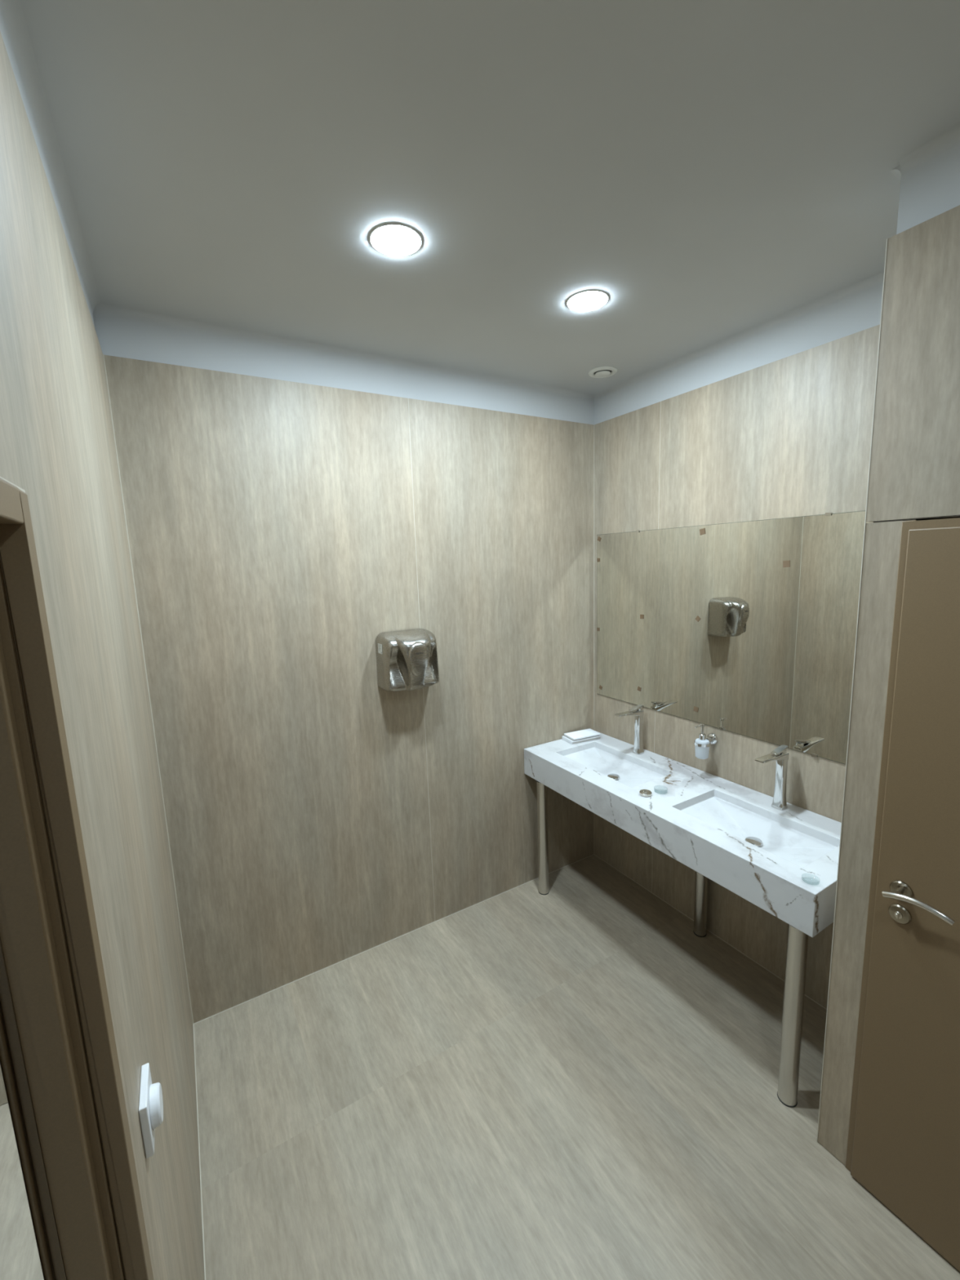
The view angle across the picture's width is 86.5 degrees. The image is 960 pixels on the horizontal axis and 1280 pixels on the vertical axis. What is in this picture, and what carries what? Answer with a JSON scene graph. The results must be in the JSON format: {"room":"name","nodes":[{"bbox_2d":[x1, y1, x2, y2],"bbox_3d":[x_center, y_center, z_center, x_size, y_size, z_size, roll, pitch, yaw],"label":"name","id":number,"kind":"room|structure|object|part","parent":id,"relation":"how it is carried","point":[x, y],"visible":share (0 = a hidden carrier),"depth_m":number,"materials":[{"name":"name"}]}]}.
{"room":"public restroom","nodes":[
{"label":"public restroom","id":0,"kind":"room"},
{"bbox_2d":[0,9,205,1279],"bbox_3d":[-0.508,0.447,0.611,0.091,3.164,3.360,-7,10,-30],"label":"wall","id":1,"kind":"structure","parent":0,"point":[57,443],"depth_m":0.92,"materials":[{"name":"beige tile"}]},
{"bbox_2d":[0,477,153,1279],"bbox_3d":[-0.268,0.926,0.297,0.098,2.094,0.952,-7,10,-30],"label":"door frame","id":2,"kind":"structure","parent":1,"relation":"in","point":[60,1064],"depth_m":0.59,"materials":[{"name":"brown wood"}]},
{"bbox_3d":[-0.307,0.931,0.274,0.008,2.094,0.952,-7,10,-30],"label":"corridor casing","id":3,"kind":"part","parent":2,"relation":"part of","materials":[{"name":"brown wood"}]},
{"bbox_2d":[138,1062,163,1158],"bbox_3d":[-0.538,0.767,0.840,0.026,0.090,0.086,-7,10,-30],"label":"dimmer switch","id":4,"kind":"object","parent":1,"relation":"attached to","point":[150,1101],"visible":1,"depth_m":0.82,"materials":[{"name":"white plastic"}]},
{"bbox_3d":[-0.545,0.768,0.837,0.011,0.090,0.086,-7,10,-30],"label":"plate","id":5,"kind":"part","parent":4,"relation":"part of","materials":[{"name":"white plastic"}]},
{"bbox_3d":[-0.534,0.767,0.843,0.014,0.060,0.060,-7,10,-30],"label":"knob","id":6,"kind":"part","parent":4,"relation":"part of","materials":[{"name":"white plastic"}]},
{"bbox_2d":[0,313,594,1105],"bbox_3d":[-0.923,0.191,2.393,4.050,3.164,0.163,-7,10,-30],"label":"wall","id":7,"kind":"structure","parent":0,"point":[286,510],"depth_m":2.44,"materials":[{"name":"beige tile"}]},
{"bbox_3d":[-2.024,0.421,1.676,1.390,2.792,0.014,-7,10,-30],"label":"tile panel","id":8,"kind":"part","parent":7,"relation":"part of","materials":[{"name":"stone"}]},
{"bbox_3d":[-0.818,0.273,2.383,1.196,2.792,0.014,-7,10,-30],"label":"tile panel","id":9,"kind":"part","parent":7,"relation":"part of","materials":[{"name":"tile"}]},
{"bbox_2d":[375,628,439,691],"bbox_3d":[-0.337,0.101,2.519,0.293,0.281,0.209,-7,10,-30],"label":"dryer","id":10,"kind":"object","parent":7,"relation":"attached to","point":[406,660],"visible":1,"depth_m":2.47,"materials":[{"name":"silver metal"}]},
{"bbox_3d":[-0.293,0.093,2.441,0.108,0.172,0.032,-7,10,-30],"label":"shield plate","id":11,"kind":"part","parent":10,"relation":"part of","materials":[{"name":"silver metal"}]},
{"bbox_3d":[0.212,0.146,2.987,1.202,2.792,0.014,-7,10,-30],"label":"tile panel","id":12,"kind":"part","parent":7,"relation":"part of","materials":[{"name":"tile"}]},
{"bbox_2d":[0,854,959,1279],"bbox_3d":[0.026,1.900,1.132,4.050,0.100,3.374,-7,10,-30],"label":"floor","id":13,"kind":"structure","parent":0,"point":[574,1081],"depth_m":1.84,"materials":[{"name":"stone"}]},
{"bbox_2d":[524,730,841,1107],"bbox_3d":[0.942,1.144,2.583,0.569,0.898,1.638,-7,10,-30],"label":"sink vanity","id":14,"kind":"structure","parent":13,"relation":"on","point":[784,863],"depth_m":2.21,"materials":[{"name":"white stone"}]},
{"bbox_3d":[0.377,1.179,3.063,0.062,0.715,0.062,-7,10,-30],"label":"leg","id":15,"kind":"part","parent":14,"relation":"part of","materials":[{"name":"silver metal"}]},
{"bbox_2d":[561,728,600,744],"bbox_3d":[0.635,0.604,3.204,0.212,0.034,0.115,-6,9,-23],"label":"box","id":16,"kind":"object","parent":14,"relation":"on","point":[587,735],"visible":1,"depth_m":3.17,"materials":[{"name":"white"}]},
{"bbox_2d":[561,735,599,744],"bbox_3d":[0.634,0.611,3.206,0.210,0.020,0.112,-6,9,-23],"label":"tray","id":17,"kind":"object","parent":16,"relation":"on","point":[572,740],"depth_m":3.15,"materials":[{"name":"white"}]},
{"bbox_2d":[614,704,644,754],"bbox_3d":[0.847,0.518,2.890,0.202,0.282,0.055,-7,10,-30],"label":"faucet","id":18,"kind":"object","parent":14,"relation":"on","point":[638,713],"visible":1,"depth_m":2.91,"materials":[{"name":"silver metal"}]},
{"bbox_3d":[0.840,0.424,2.874,0.193,0.040,0.044,-7,10,-30],"label":"spout","id":19,"kind":"part","parent":18,"relation":"part of","materials":[{"name":"silver metal"}]},
{"bbox_3d":[0.885,0.389,2.896,0.092,0.030,0.030,-7,10,-30],"label":"lever","id":20,"kind":"part","parent":18,"relation":"part of","materials":[{"name":"silver metal"}]},
{"bbox_3d":[0.786,0.727,2.424,0.057,0.014,0.057,-7,10,-30],"label":"chrome cap","id":21,"kind":"part","parent":14,"relation":"part of","materials":[{"name":"metal"}]},
{"bbox_3d":[1.164,1.211,2.679,0.062,0.715,0.062,-7,10,-30],"label":"leg","id":22,"kind":"part","parent":14,"relation":"part of","materials":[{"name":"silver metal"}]},
{"bbox_2d":[755,744,789,810],"bbox_3d":[1.258,0.609,2.204,0.202,0.282,0.055,-7,10,-30],"label":"faucet","id":23,"kind":"object","parent":14,"relation":"on","point":[780,754],"visible":1,"depth_m":2.22,"materials":[{"name":"silver metal"}]},
{"bbox_3d":[1.251,0.514,2.188,0.193,0.040,0.044,-7,10,-30],"label":"spout","id":24,"kind":"part","parent":23,"relation":"part of","materials":[{"name":"silver metal"}]},
{"bbox_3d":[1.296,0.479,2.210,0.092,0.030,0.030,-7,10,-30],"label":"lever","id":25,"kind":"part","parent":23,"relation":"part of","materials":[{"name":"silver metal"}]},
{"bbox_3d":[1.124,1.340,1.836,0.062,0.715,0.062,-7,10,-30],"label":"leg","id":26,"kind":"part","parent":14,"relation":"part of","materials":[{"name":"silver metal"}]},
{"bbox_2d":[19,0,959,394],"bbox_3d":[-0.076,-1.127,0.673,4.050,0.100,3.374,-7,10,-30],"label":"ceiling","id":27,"kind":"structure","parent":0,"point":[717,170],"depth_m":1.23,"materials":[{"name":"white paint"}]},
{"bbox_2d":[369,223,422,256],"bbox_3d":[-0.253,-1.199,1.536,0.155,0.006,0.155,-7,10,-30],"label":"recessed light","id":28,"kind":"object","parent":27,"relation":"in","point":[389,239],"visible":1,"depth_m":1.53,"materials":[{"name":"white plastic"}]},
{"bbox_2d":[566,289,608,311],"bbox_3d":[0.407,-1.282,1.934,0.155,0.006,0.155,-7,10,-30],"label":"recessed light","id":29,"kind":"object","parent":27,"relation":"in","point":[590,300],"visible":1,"depth_m":1.92,"materials":[{"name":"white plastic"}]},
{"bbox_2d":[587,365,617,377],"bbox_3d":[0.641,-1.395,2.670,0.150,0.017,0.150,-7,10,-30],"label":"ceiling vent","id":30,"kind":"object","parent":27,"relation":"in","point":[603,371],"visible":1,"depth_m":2.65,"materials":[{"name":"white"}]},
{"bbox_2d":[594,283,883,1009],"bbox_3d":[1.231,0.090,2.579,0.147,3.164,1.740,-7,10,-30],"label":"wall","id":31,"kind":"structure","parent":0,"point":[776,422],"depth_m":2.40,"materials":[{"name":"beige wood"}]},
{"bbox_3d":[0.866,0.110,3.079,0.014,2.792,0.492,-7,10,-30],"label":"tile panel","id":32,"kind":"part","parent":31,"relation":"part of","materials":[{"name":"tile"}]},
{"bbox_2d":[693,723,718,759],"bbox_3d":[1.129,0.502,2.567,0.131,0.175,0.077,-7,10,-30],"label":"soap dispenser","id":33,"kind":"object","parent":31,"relation":"attached to","point":[702,744],"visible":1,"depth_m":2.54,"materials":[{"name":"silver metal"}]},
{"bbox_2d":[694,737,709,759],"bbox_3d":[1.115,0.543,2.564,0.067,0.096,0.067,-7,10,-30],"label":"bottle","id":34,"kind":"object","parent":33,"relation":"on","point":[701,744],"depth_m":2.54,"materials":[{"name":"white glass"}]},
{"bbox_2d":[596,511,873,764],"bbox_3d":[1.165,-0.057,2.509,0.011,1.016,1.670,-7,10,-30],"label":"wall mirror","id":35,"kind":"object","parent":31,"relation":"attached to","point":[747,628],"visible":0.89,"depth_m":2.40,"materials":[{"name":"clear glass"}]},
{"bbox_2d":[816,144,959,1165],"bbox_3d":[1.840,0.307,1.005,0.730,3.164,1.655,-7,10,-30],"label":"wall partition","id":36,"kind":"structure","parent":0,"point":[914,466],"depth_m":1.36,"materials":[{"name":"beige tile"}]},
{"bbox_2d":[0,0,959,400],"bbox_3d":[0.506,-1.138,1.025,2.442,0.032,3.378,-7,10,-30],"label":"trim","id":37,"kind":"structure","parent":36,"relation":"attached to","point":[11,11],"depth_m":1.88,"materials":[{"name":"white paint"}]},
{"bbox_3d":[1.392,0.667,1.703,0.584,2.068,0.086,-7,10,-30],"label":"tile panel","id":38,"kind":"part","parent":36,"relation":"part of","materials":[{"name":"stone"}]},
{"bbox_2d":[845,515,959,1271],"bbox_3d":[1.441,0.747,1.171,0.282,2.072,0.888,-7,10,-30],"label":"door","id":39,"kind":"structure","parent":36,"relation":"in","point":[904,1139],"depth_m":1.42,"materials":[{"name":"brown wood"}]},
{"bbox_3d":[1.184,0.709,1.375,0.053,0.033,0.154,-7,10,-30],"label":"lever handle","id":40,"kind":"part","parent":39,"relation":"part of","materials":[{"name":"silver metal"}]},
{"bbox_3d":[1.629,-0.652,1.022,0.585,0.720,1.194,-7,10,-30],"label":"tile panel","id":41,"kind":"part","parent":36,"relation":"part of","materials":[{"name":"tile"}]}
]}

